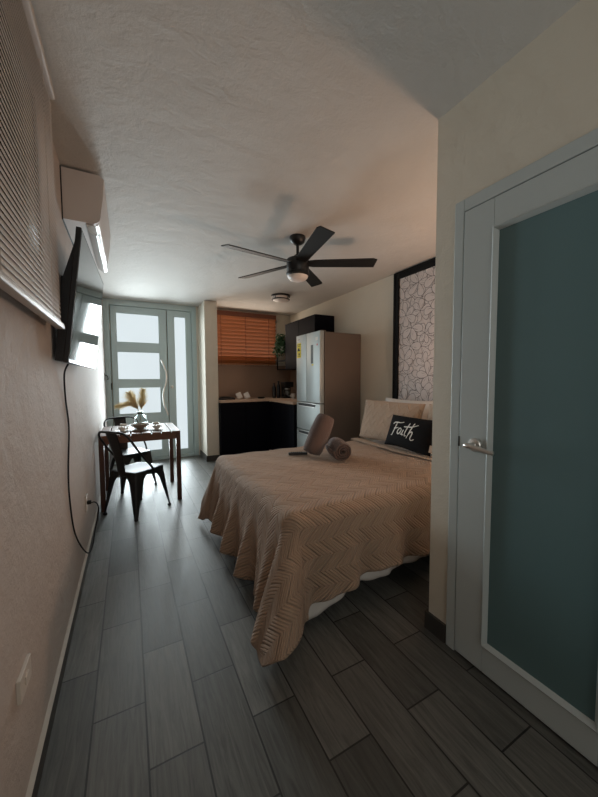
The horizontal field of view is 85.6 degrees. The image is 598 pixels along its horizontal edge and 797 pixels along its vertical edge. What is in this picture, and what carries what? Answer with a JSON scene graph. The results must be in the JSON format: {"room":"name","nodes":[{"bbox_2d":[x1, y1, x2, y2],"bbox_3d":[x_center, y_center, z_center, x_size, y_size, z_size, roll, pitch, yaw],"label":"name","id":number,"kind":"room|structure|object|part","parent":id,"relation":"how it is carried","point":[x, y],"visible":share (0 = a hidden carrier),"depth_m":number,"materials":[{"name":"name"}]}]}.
{"room":"studio apartment","nodes":[
{"label":"studio apartment","id":0,"kind":"room"},
{"bbox_2d":[0,12,106,796],"bbox_3d":[-1.335,-0.061,1.717,0.150,2.515,7.684,-2,4,-28],"label":"wall","id":1,"kind":"structure","parent":0,"point":[42,558],"depth_m":1.17,"materials":[{"name":"paint"}]},
{"bbox_2d":[0,0,46,301],"bbox_3d":[-0.681,-0.768,0.600,0.012,0.850,1.670,-2,4,-28],"label":"window","id":2,"kind":"structure","parent":1,"relation":"in","point":[1,0],"depth_m":1.08,"materials":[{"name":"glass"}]},
{"bbox_2d":[0,0,64,328],"bbox_3d":[-0.664,-0.753,0.663,0.040,0.984,1.625,-2,4,-28],"label":"window blind","id":3,"kind":"object","parent":2,"relation":"attached to","point":[16,288],"visible":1,"depth_m":0.99,"materials":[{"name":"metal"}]},
{"bbox_3d":[-0.661,-0.273,0.692,0.032,0.024,1.625,-2,4,-28],"label":"rail","id":4,"kind":"part","parent":3,"relation":"part of","materials":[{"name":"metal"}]},
{"bbox_3d":[-0.937,-0.778,1.183,0.030,0.936,0.002,-2,4,-28],"label":"ladder cord","id":5,"kind":"part","parent":3,"relation":"part of","materials":[{"name":"fabric"}]},
{"bbox_2d":[16,653,31,705],"bbox_3d":[-0.810,0.826,0.955,0.014,0.068,0.110,-2,4,-28],"label":"light switch","id":6,"kind":"object","parent":1,"relation":"attached to","point":[25,673],"visible":1,"depth_m":0.94,"materials":[{"name":"white plastic"}]},
{"bbox_2d":[25,495,100,796],"bbox_3d":[-1.210,1.160,1.738,0.015,0.074,7.284,-2,4,-28],"label":"baseboard","id":7,"kind":"structure","parent":1,"relation":"attached to","point":[37,770],"depth_m":1.30,"materials":[{"name":"wood"}]},
{"bbox_2d":[55,226,103,368],"bbox_3d":[-1.279,-0.505,1.922,0.165,0.628,0.972,-2,4,-28],"label":"television","id":8,"kind":"object","parent":1,"relation":"attached to","point":[82,284],"visible":1,"depth_m":1.62,"materials":[{"name":"black plastic"}]},
{"bbox_2d":[63,364,98,553],"bbox_3d":[-1.367,0.452,2.036,0.065,1.299,0.930,-2,4,-26],"label":"power cable","id":9,"kind":"object","parent":8,"relation":"hanging from","point":[67,365],"visible":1,"depth_m":1.76,"materials":[{"name":"black rubber"}]},
{"bbox_3d":[-1.282,-0.198,1.939,0.002,0.006,0.946,-2,4,-26],"label":"trim","id":10,"kind":"part","parent":8,"relation":"part of","materials":[{"name":"black plastic"}]},
{"bbox_2d":[59,165,110,271],"bbox_3d":[-1.444,-1.166,2.241,0.213,0.339,0.828,-2,4,-28],"label":"air conditioner","id":11,"kind":"object","parent":1,"relation":"attached to","point":[83,196],"visible":0.93,"depth_m":1.90,"materials":[{"name":"plastic"}]},
{"bbox_3d":[-1.536,-1.185,2.191,0.006,0.295,0.828,-2,4,-28],"label":"mounting plate","id":12,"kind":"part","parent":11,"relation":"part of","materials":[{"name":"white plastic"}]},
{"bbox_2d":[86,225,105,265],"bbox_3d":[-1.410,-1.052,2.265,0.068,0.024,0.760,-2,4,-28],"label":"grille","id":13,"kind":"object","parent":11,"relation":"attached to","point":[95,229],"depth_m":2.09,"materials":[{"name":"white plastic"}]},
{"bbox_2d":[85,493,87,511],"bbox_3d":[-1.560,0.765,2.373,0.009,0.120,0.074,-2,4,-28],"label":"wall outlet","id":14,"kind":"object","parent":1,"relation":"attached to","point":[86,500],"visible":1,"depth_m":2.34,"materials":[{"name":"white plastic"}]},
{"bbox_2d":[109,306,289,454],"bbox_3d":[-1.611,-0.294,5.718,3.096,2.515,0.334,-2,4,-28],"label":"wall","id":15,"kind":"structure","parent":0,"point":[282,320],"depth_m":5.52,"materials":[{"name":"paint"}]},
{"bbox_2d":[102,298,198,464],"bbox_3d":[-2.319,-0.259,5.180,1.341,2.515,0.149,-2,4,-28],"label":"door","id":16,"kind":"structure","parent":15,"relation":"in","point":[140,347],"depth_m":5.19,"materials":[{"name":"metal"}]},
{"bbox_3d":[-2.520,-1.093,5.060,0.602,0.448,0.008,-2,4,-28],"label":"pane","id":17,"kind":"part","parent":16,"relation":"part of","materials":[{"name":"grey glass"}]},
{"bbox_3d":[-2.517,-0.515,5.093,0.602,0.430,0.008,-2,4,-28],"label":"pane","id":18,"kind":"part","parent":16,"relation":"part of","materials":[{"name":"grey glass"}]},
{"bbox_3d":[-2.514,0.029,5.125,0.602,0.418,0.008,-2,4,-28],"label":"pane","id":19,"kind":"part","parent":16,"relation":"part of","materials":[{"name":"grey"}]},
{"bbox_3d":[-2.511,0.619,5.160,0.602,0.451,0.008,-2,4,-28],"label":"pane","id":20,"kind":"part","parent":16,"relation":"part of","materials":[{"name":"grey"}]},
{"bbox_3d":[-2.173,-0.176,5.222,0.105,0.908,0.079,-2,4,-28],"label":"handle","id":21,"kind":"part","parent":16,"relation":"part of","materials":[{"name":"silver metal"}]},
{"bbox_3d":[-1.969,-0.246,5.398,0.186,2.196,0.008,-2,4,-28],"label":"pane","id":22,"kind":"part","parent":16,"relation":"part of","materials":[{"name":"grey"}]},
{"bbox_2d":[230,321,276,363],"bbox_3d":[-0.950,-1.037,5.825,1.200,0.820,0.020,-2,4,-28],"label":"window","id":23,"kind":"structure","parent":15,"relation":"in","point":[275,321],"depth_m":6.08,"materials":[{"name":"metal"}]},
{"bbox_2d":[217,310,275,365],"bbox_3d":[-0.958,-1.050,5.758,1.185,0.942,0.071,-2,4,-28],"label":"window blind","id":24,"kind":"object","parent":23,"relation":"attached to","point":[243,338],"visible":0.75,"depth_m":5.75,"materials":[{"name":"orange wood"}]},
{"bbox_3d":[-0.956,-0.611,5.784,1.175,0.018,0.048,-2,4,-28],"label":"rail","id":25,"kind":"part","parent":24,"relation":"part of","materials":[{"name":"brown wood"}]},
{"bbox_2d":[198,300,219,455],"bbox_3d":[-1.486,-0.271,5.313,0.197,2.515,0.500,-2,4,-28],"label":"wall partition","id":26,"kind":"structure","parent":0,"point":[207,310],"depth_m":5.11,"materials":[{"name":"paint"}]},
{"bbox_2d":[200,450,219,461],"bbox_3d":[-1.476,0.940,5.378,0.230,0.090,0.515,-2,4,-28],"label":"baseboard","id":27,"kind":"structure","parent":26,"relation":"attached to","point":[204,456],"depth_m":5.16,"materials":[{"name":"tile"}]},
{"bbox_2d":[8,0,579,315],"bbox_3d":[0.095,-1.418,2.395,3.396,0.100,7.684,-2,4,-28],"label":"ceiling","id":28,"kind":"structure","parent":0,"point":[206,125],"depth_m":1.53,"materials":[{"name":"paint"}]},
{"bbox_2d":[271,293,289,302],"bbox_3d":[-0.268,-1.457,4.713,0.280,0.088,0.280,-2,4,-28],"label":"ceiling light","id":29,"kind":"object","parent":28,"relation":"attached to","point":[277,297],"visible":1,"depth_m":4.63,"materials":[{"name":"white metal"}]},
{"bbox_2d":[273,295,288,302],"bbox_3d":[-0.267,-1.446,4.713,0.236,0.066,0.236,-2,4,-28],"label":"diffuser","id":30,"kind":"object","parent":29,"relation":"attached to","point":[276,298],"depth_m":4.63,"materials":[{"name":"white glass"}]},
{"bbox_2d":[221,226,376,286],"bbox_3d":[-0.030,-1.199,2.758,1.288,0.377,1.289,-2,4,-28],"label":"ceiling fan","id":31,"kind":"object","parent":28,"relation":"hanging from","point":[298,265],"visible":1,"depth_m":2.73,"materials":[{"name":"black metal"}]},
{"bbox_3d":[-0.324,-1.152,2.578,0.590,0.036,0.124,-3,4,-37],"label":"blade","id":32,"kind":"part","parent":31,"relation":"part of","materials":[{"name":"black wood"}]},
{"bbox_3d":[-0.316,-1.177,3.018,0.590,0.036,0.124,2,4,34],"label":"blade","id":33,"kind":"part","parent":31,"relation":"part of","materials":[{"name":"black wood"}]},
{"bbox_2d":[288,273,307,282],"bbox_3d":[-0.011,-1.036,2.800,0.176,0.045,0.176,-2,4,-28],"label":"diffuser","id":34,"kind":"object","parent":31,"relation":"attached to","point":[294,277],"depth_m":2.75,"materials":[{"name":"white glass"}]},
{"bbox_3d":[0.111,-1.187,3.151,0.124,0.036,0.590,1,3,16],"label":"blade","id":35,"kind":"part","parent":31,"relation":"part of","materials":[{"name":"black wood"}]},
{"bbox_3d":[0.094,-1.145,2.429,0.124,0.036,0.590,-1,4,-18],"label":"blade","id":36,"kind":"part","parent":31,"relation":"part of","materials":[{"name":"black wood"}]},
{"bbox_3d":[0.368,-1.167,2.780,0.590,0.036,0.124,0,3,0],"label":"blade","id":37,"kind":"part","parent":31,"relation":"part of","materials":[{"name":"black wood"}]},
{"bbox_2d":[37,449,597,796],"bbox_3d":[0.107,1.193,2.548,3.396,0.100,7.684,-2,4,-28],"label":"floor","id":38,"kind":"structure","parent":0,"point":[165,691],"depth_m":1.32,"materials":[{"name":"grey wood"}]},
{"bbox_2d":[103,416,156,493],"bbox_3d":[-2.088,0.653,3.976,0.505,0.831,0.423,2,4,38],"label":"metal chair","id":39,"kind":"object","parent":38,"relation":"on","point":[129,454],"visible":0.56,"depth_m":3.96,"materials":[{"name":"black metal"}]},
{"bbox_3d":[-2.210,0.855,3.953,0.223,0.408,0.214,2,4,38],"label":"leg","id":40,"kind":"part","parent":39,"relation":"part of","materials":[{"name":"black metal"}]},
{"bbox_3d":[-2.038,0.862,3.817,0.215,0.408,0.214,2,4,38],"label":"leg","id":41,"kind":"part","parent":39,"relation":"part of","materials":[{"name":"black metal"}]},
{"bbox_3d":[-2.060,0.659,3.954,0.361,0.042,0.355,2,4,38],"label":"seat","id":42,"kind":"part","parent":39,"relation":"part of","materials":[{"name":"black metal"}]},
{"bbox_3d":[-2.082,0.845,4.115,0.223,0.408,0.214,2,4,38],"label":"leg","id":43,"kind":"part","parent":39,"relation":"part of","materials":[{"name":"black metal"}]},
{"bbox_3d":[-1.910,0.852,3.980,0.215,0.408,0.214,2,4,38],"label":"leg","id":44,"kind":"part","parent":39,"relation":"part of","materials":[{"name":"black metal"}]},
{"bbox_2d":[98,431,170,521],"bbox_3d":[-1.617,0.698,3.172,0.423,0.831,0.505,1,4,21],"label":"metal chair","id":45,"kind":"object","parent":38,"relation":"on","point":[135,473],"visible":1,"depth_m":3.02,"materials":[{"name":"black metal"}]},
{"bbox_3d":[-1.739,0.900,3.151,0.214,0.408,0.223,1,4,21],"label":"leg","id":46,"kind":"part","parent":45,"relation":"part of","materials":[{"name":"black metal"}]},
{"bbox_3d":[-1.546,0.903,3.076,0.214,0.408,0.223,1,4,21],"label":"leg","id":47,"kind":"part","parent":45,"relation":"part of","materials":[{"name":"black metal"}]},
{"bbox_3d":[-1.603,0.701,3.206,0.355,0.042,0.361,1,4,21],"label":"seat","id":48,"kind":"part","parent":45,"relation":"part of","materials":[{"name":"black metal"}]},
{"bbox_3d":[-1.467,0.891,3.280,0.214,0.408,0.215,1,4,21],"label":"leg","id":49,"kind":"part","parent":45,"relation":"part of","materials":[{"name":"black metal"}]},
{"bbox_2d":[98,423,181,511],"bbox_3d":[-1.775,0.711,3.637,0.752,0.752,0.740,-2,4,-28],"label":"dining table","id":50,"kind":"object","parent":38,"relation":"on","point":[169,431],"visible":0.7,"depth_m":3.44,"materials":[{"name":"brown wood"}]},
{"bbox_3d":[-1.928,0.750,3.169,0.044,0.731,0.044,-2,4,-28],"label":"leg","id":51,"kind":"part","parent":50,"relation":"part of","materials":[{"name":"brown wood"}]},
{"bbox_3d":[-2.248,0.716,3.777,0.044,0.731,0.044,-2,4,-28],"label":"leg","id":52,"kind":"part","parent":50,"relation":"part of","materials":[{"name":"brown wood"}]},
{"bbox_2d":[116,426,127,431],"bbox_3d":[-1.862,0.323,3.405,0.124,0.050,0.124,-2,4,-28],"label":"cup","id":53,"kind":"object","parent":50,"relation":"on","point":[122,428],"visible":1,"depth_m":3.38,"materials":[{"name":"white ceramic"}]},
{"bbox_2d":[133,411,146,422],"bbox_3d":[-1.825,0.237,3.715,0.148,0.185,0.148,-2,4,-28],"label":"vase","id":54,"kind":"object","parent":50,"relation":"on","point":[140,417],"visible":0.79,"depth_m":3.67,"materials":[{"name":"clear glass"}]},
{"bbox_2d":[114,400,137,409],"bbox_3d":[-1.922,0.167,3.620,0.278,0.314,0.107,-3,4,-38],"label":"pampas plume","id":55,"kind":"object","parent":54,"relation":"in","point":[119,406],"visible":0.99,"depth_m":3.60},
{"bbox_2d":[120,390,138,410],"bbox_3d":[-1.919,0.111,3.663,0.180,0.421,0.172,1,4,23],"label":"pampas plume","id":56,"kind":"object","parent":54,"relation":"in","point":[129,395],"visible":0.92,"depth_m":3.65},
{"bbox_2d":[136,388,147,408],"bbox_3d":[-1.797,0.094,3.712,0.151,0.448,0.153,-2,4,-28],"label":"pampas plume","id":57,"kind":"object","parent":54,"relation":"in","point":[142,397],"visible":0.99,"depth_m":3.70},
{"bbox_2d":[128,427,152,430],"bbox_3d":[-1.744,0.336,3.547,0.264,0.008,0.264,-2,4,-28],"label":"plate","id":58,"kind":"object","parent":50,"relation":"on","point":[145,428],"visible":0.76,"depth_m":3.50,"materials":[{"name":"white ceramic"}]},
{"bbox_2d":[130,423,149,428],"bbox_3d":[-1.745,0.304,3.545,0.196,0.055,0.196,-2,4,-28],"label":"bowl","id":59,"kind":"object","parent":58,"relation":"on","point":[135,425],"visible":1,"depth_m":3.51,"materials":[{"name":"beige ceramic"}]},
{"bbox_2d":[151,425,162,429],"bbox_3d":[-1.552,0.315,3.523,0.124,0.050,0.124,-2,4,-28],"label":"cup","id":60,"kind":"object","parent":50,"relation":"on","point":[156,427],"visible":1,"depth_m":3.50,"materials":[{"name":"white ceramic"}]},
{"bbox_3d":[-1.622,0.694,4.106,0.044,0.731,0.044,-2,4,-28],"label":"leg","id":61,"kind":"part","parent":50,"relation":"part of","materials":[{"name":"brown wood"}]},
{"bbox_3d":[-1.301,0.728,3.498,0.044,0.731,0.044,-2,4,-28],"label":"leg","id":62,"kind":"part","parent":50,"relation":"part of","materials":[{"name":"brown wood"}]},
{"bbox_2d":[219,402,245,455],"bbox_3d":[-1.183,0.513,5.455,0.415,0.930,0.590,-2,4,-28],"label":"base cabinet","id":63,"kind":"object","parent":38,"relation":"on","point":[232,416],"visible":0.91,"depth_m":5.18,"materials":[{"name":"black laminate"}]},
{"bbox_2d":[245,401,269,452],"bbox_3d":[-0.813,0.500,5.649,0.417,0.930,0.590,-2,4,-28],"label":"base cabinet","id":64,"kind":"object","parent":38,"relation":"on","point":[257,413],"visible":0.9,"depth_m":5.38,"materials":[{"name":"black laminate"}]},
{"bbox_2d":[270,401,297,449],"bbox_3d":[0.016,0.519,5.256,0.677,0.930,0.920,-2,4,-28],"label":"base cabinet","id":65,"kind":"object","parent":38,"relation":"on","point":[283,416],"visible":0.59,"depth_m":5.03,"materials":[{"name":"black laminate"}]},
{"bbox_2d":[219,397,296,404],"bbox_3d":[-0.490,0.036,5.284,1.518,0.034,1.493,-2,4,-28],"label":"countertop","id":66,"kind":"structure","parent":65,"relation":"on","point":[255,399],"depth_m":5.28,"materials":[{"name":"beige stone"}]},
{"bbox_2d":[219,397,234,399],"bbox_3d":[-1.222,-0.006,5.380,0.260,0.046,0.276,-2,4,-28],"label":"hotplate","id":67,"kind":"object","parent":66,"relation":"on","point":[220,398],"visible":0.96,"depth_m":5.29,"materials":[{"name":"black metal"}]},
{"bbox_2d":[236,392,242,398],"bbox_3d":[-1.015,-0.047,5.480,0.119,0.130,0.070,-2,4,-28],"label":"folded cloth","id":68,"kind":"object","parent":66,"relation":"on","point":[238,395],"visible":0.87,"depth_m":5.46,"materials":[{"name":"white fabric"}]},
{"bbox_2d":[243,392,249,398],"bbox_3d":[-0.896,-0.051,5.543,0.119,0.130,0.070,-2,4,-28],"label":"folded cloth","id":69,"kind":"object","parent":66,"relation":"on","point":[246,395],"visible":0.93,"depth_m":5.53,"materials":[{"name":"white fabric"}]},
{"bbox_2d":[272,383,275,397],"bbox_3d":[-0.442,-0.144,5.758,0.068,0.270,0.068,-2,4,-28],"label":"bottle","id":70,"kind":"object","parent":66,"relation":"on","point":[274,386],"visible":0.94,"depth_m":5.74,"materials":[{"name":"black glass"}]},
{"bbox_2d":[277,381,279,397],"bbox_3d":[-0.366,-0.160,5.763,0.068,0.300,0.068,-2,4,-28],"label":"bottle","id":71,"kind":"object","parent":66,"relation":"on","point":[278,384],"visible":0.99,"depth_m":5.74,"materials":[{"name":"black glass"}]},
{"bbox_2d":[281,382,293,397],"bbox_3d":[-0.222,-0.153,5.764,0.205,0.285,0.194,-2,4,-28],"label":"coffee maker","id":72,"kind":"object","parent":66,"relation":"on","point":[285,386],"visible":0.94,"depth_m":5.70,"materials":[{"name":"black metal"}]},
{"bbox_3d":[-0.382,0.470,5.303,0.019,0.815,0.456,-2,4,-28],"label":"door","id":73,"kind":"part","parent":65,"relation":"part of","materials":[{"name":"black laminate"}]},
{"bbox_3d":[-0.168,0.493,4.897,0.019,0.815,0.456,-2,4,-28],"label":"door","id":74,"kind":"part","parent":65,"relation":"part of","materials":[{"name":"black laminate"}]},
{"bbox_2d":[297,330,360,446],"bbox_3d":[0.397,0.065,4.530,0.653,1.917,0.644,-2,4,-28],"label":"refrigerator","id":75,"kind":"object","parent":38,"relation":"on","point":[328,363],"visible":0.83,"depth_m":4.27,"materials":[{"name":"silver metal"}]},
{"bbox_3d":[0.060,-0.420,4.524,0.062,0.920,0.291,-2,4,-28],"label":"door","id":76,"kind":"part","parent":75,"relation":"part of","materials":[{"name":"silver metal"}]},
{"bbox_3d":[0.147,0.703,4.434,0.062,0.518,0.642,-2,4,-28],"label":"freezer drawer","id":77,"kind":"part","parent":75,"relation":"part of","materials":[{"name":"silver metal"}]},
{"bbox_3d":[0.111,0.085,4.412,0.023,0.040,0.499,-2,4,-28],"label":"handle","id":78,"kind":"part","parent":75,"relation":"part of","materials":[{"name":"grey metal"}]},
{"bbox_3d":[0.145,0.245,4.407,0.062,0.375,0.642,-2,4,-28],"label":"freezer drawer","id":79,"kind":"part","parent":75,"relation":"part of","materials":[{"name":"silver metal"}]},
{"bbox_3d":[0.170,-0.580,4.235,0.001,0.242,0.062,-2,4,-28],"label":"control panel","id":80,"kind":"part","parent":75,"relation":"part of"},
{"bbox_3d":[0.210,-0.404,4.238,0.062,0.920,0.347,-2,4,-28],"label":"door","id":81,"kind":"part","parent":75,"relation":"part of","materials":[{"name":"silver metal"}]},
{"bbox_3d":[0.532,0.839,2.761,2.065,0.577,1.440,-2,4,-28],"label":"bed","id":82,"kind":"object","parent":38,"relation":"on","visible":0},
{"bbox_2d":[308,440,431,619],"bbox_3d":[0.499,0.817,2.666,2.171,0.567,1.773,-2,4,-28],"label":"sheet","id":83,"kind":"object","parent":82,"relation":"on","point":[315,609],"visible":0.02,"depth_m":1.84,"materials":[{"name":"white fabric"}]},
{"bbox_2d":[198,440,431,666],"bbox_3d":[0.253,0.813,2.547,1.846,0.589,1.903,-2,4,-28],"label":"quilt","id":84,"kind":"object","parent":83,"relation":"on","point":[305,529],"visible":0.84,"depth_m":1.88,"materials":[{"name":"beige fabric"}]},
{"bbox_2d":[288,452,307,454],"bbox_3d":[-0.010,0.490,2.892,0.170,0.022,0.044,-1,3,-6],"label":"remote control","id":85,"kind":"object","parent":84,"relation":"on","point":[289,453],"visible":0.97,"depth_m":2.87,"materials":[{"name":"black plastic"}]},
{"bbox_2d":[303,413,333,455],"bbox_3d":[0.170,0.312,2.810,0.287,0.363,0.180,-3,4,-40],"label":"rolled towel","id":86,"kind":"object","parent":84,"relation":"on","point":[321,428],"visible":1,"depth_m":2.75,"materials":[{"name":"beige fabric"}]},
{"bbox_2d":[325,437,350,460],"bbox_3d":[0.331,0.428,2.776,0.174,0.159,0.344,-1,3,-8],"label":"rolled towel","id":87,"kind":"object","parent":84,"relation":"on","point":[336,447],"visible":1,"depth_m":2.64,"materials":[{"name":"beige fabric"}]},
{"bbox_2d":[351,438,431,460],"bbox_3d":[0.948,0.484,2.961,0.144,0.021,1.440,-2,4,-28],"label":"folded blanket","id":88,"kind":"object","parent":84,"relation":"on","point":[368,442],"visible":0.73,"depth_m":3.01,"materials":[{"name":"fabric"}]},
{"bbox_2d":[384,414,431,455],"bbox_3d":[1.002,0.320,2.932,0.156,0.291,0.590,-2,4,-25],"label":"cushion","id":89,"kind":"object","parent":88,"relation":"on","point":[412,434],"visible":0.97,"depth_m":2.84,"materials":[{"name":"black fabric"}]},
{"bbox_2d":[359,399,425,440],"bbox_3d":[0.929,0.240,3.372,0.181,0.427,0.846,-2,4,-31],"label":"pillow","id":90,"kind":"object","parent":83,"relation":"on","point":[378,415],"visible":0.73,"depth_m":3.37,"materials":[{"name":"beige fabric"}]},
{"bbox_2d":[386,398,432,419],"bbox_3d":[1.142,0.227,3.444,0.194,0.442,0.745,-2,4,-32],"label":"pillow","id":91,"kind":"object","parent":83,"relation":"on","point":[425,414],"visible":0.1,"depth_m":3.26,"materials":[{"name":"white fabric"}]},
{"bbox_2d":[428,404,432,419],"bbox_3d":[1.325,0.283,2.617,0.183,0.423,0.785,-2,4,-25],"label":"pillow","id":92,"kind":"object","parent":83,"relation":"on","point":[430,416],"visible":0.04,"depth_m":2.91,"materials":[{"name":"beige fabric"}]},
{"bbox_2d":[290,275,393,440],"bbox_3d":[1.537,-0.164,3.226,0.150,2.515,7.684,-2,4,-28],"label":"wall","id":93,"kind":"structure","parent":0,"point":[367,311],"depth_m":4.19,"materials":[{"name":"paint"}]},
{"bbox_2d":[218,365,296,397],"bbox_3d":[-0.488,-0.276,5.268,1.528,0.590,1.510,-2,4,-28],"label":"backsplash","id":94,"kind":"structure","parent":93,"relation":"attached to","point":[257,380],"depth_m":5.92,"materials":[{"name":"tile"}]},
{"bbox_2d":[277,351,292,369],"bbox_3d":[-0.179,-0.692,5.935,0.316,0.331,0.398,-2,4,-28],"label":"corner shelf","id":95,"kind":"object","parent":93,"relation":"attached to","point":[284,351],"visible":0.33,"depth_m":5.95,"materials":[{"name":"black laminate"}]},
{"bbox_2d":[271,333,284,356],"bbox_3d":[-0.249,-0.970,5.842,0.529,0.452,0.378,-2,4,-28],"label":"potted plant","id":96,"kind":"object","parent":95,"relation":"on","point":[280,343],"visible":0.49,"depth_m":5.79,"materials":[{"name":"green plant"}]},
{"bbox_2d":[285,320,298,369],"bbox_3d":[0.028,-0.894,5.516,0.344,0.780,0.506,-2,4,-28],"label":"upper cabinet","id":97,"kind":"object","parent":93,"relation":"attached to","point":[291,329],"visible":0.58,"depth_m":5.44,"materials":[{"name":"black laminate"}]},
{"bbox_2d":[299,314,333,335],"bbox_3d":[0.266,-0.868,5.064,0.344,0.780,0.512,-2,4,-28],"label":"upper cabinet","id":98,"kind":"object","parent":93,"relation":"attached to","point":[316,322],"visible":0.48,"depth_m":4.85,"materials":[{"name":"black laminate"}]},
{"bbox_3d":[0.122,-0.863,4.989,0.019,0.776,0.508,-2,4,-28],"label":"door","id":99,"kind":"part","parent":98,"relation":"part of","materials":[{"name":"black laminate"}]},
{"bbox_2d":[392,257,435,400],"bbox_3d":[1.457,-0.554,3.151,0.035,1.705,1.465,-2,4,-28],"label":"wall panel","id":100,"kind":"object","parent":93,"relation":"attached to","point":[414,286],"visible":0.34,"depth_m":3.52,"materials":[{"name":"white paper"}]},
{"bbox_2d":[429,0,597,623],"bbox_3d":[1.940,-0.020,0.745,1.453,2.515,2.710,-2,4,-28],"label":"wall","id":101,"kind":"structure","parent":0,"point":[544,98],"depth_m":1.30,"materials":[{"name":"paint"}]},
{"bbox_2d":[424,609,445,642],"bbox_3d":[1.933,1.188,0.817,1.475,0.093,2.724,-2,4,-28],"label":"baseboard","id":102,"kind":"structure","parent":101,"relation":"attached to","point":[432,623],"depth_m":1.62,"materials":[{"name":"wood"}]},
{"bbox_2d":[446,128,597,765],"bbox_3d":[0.915,0.179,1.192,0.197,2.075,0.765,-2,4,-28],"label":"door","id":103,"kind":"structure","parent":101,"relation":"in","point":[522,604],"depth_m":1.21,"materials":[{"name":"wood"}]},
{"bbox_3d":[0.755,0.204,1.354,0.063,0.062,0.138,-2,4,-28],"label":"handle","id":104,"kind":"part","parent":103,"relation":"part of","materials":[{"name":"silver metal"}]},
{"bbox_3d":[0.896,0.200,1.186,0.006,1.750,0.380,-2,4,-28],"label":"glass","id":105,"kind":"part","parent":103,"relation":"part of","materials":[{"name":"teal glass"}]}
]}

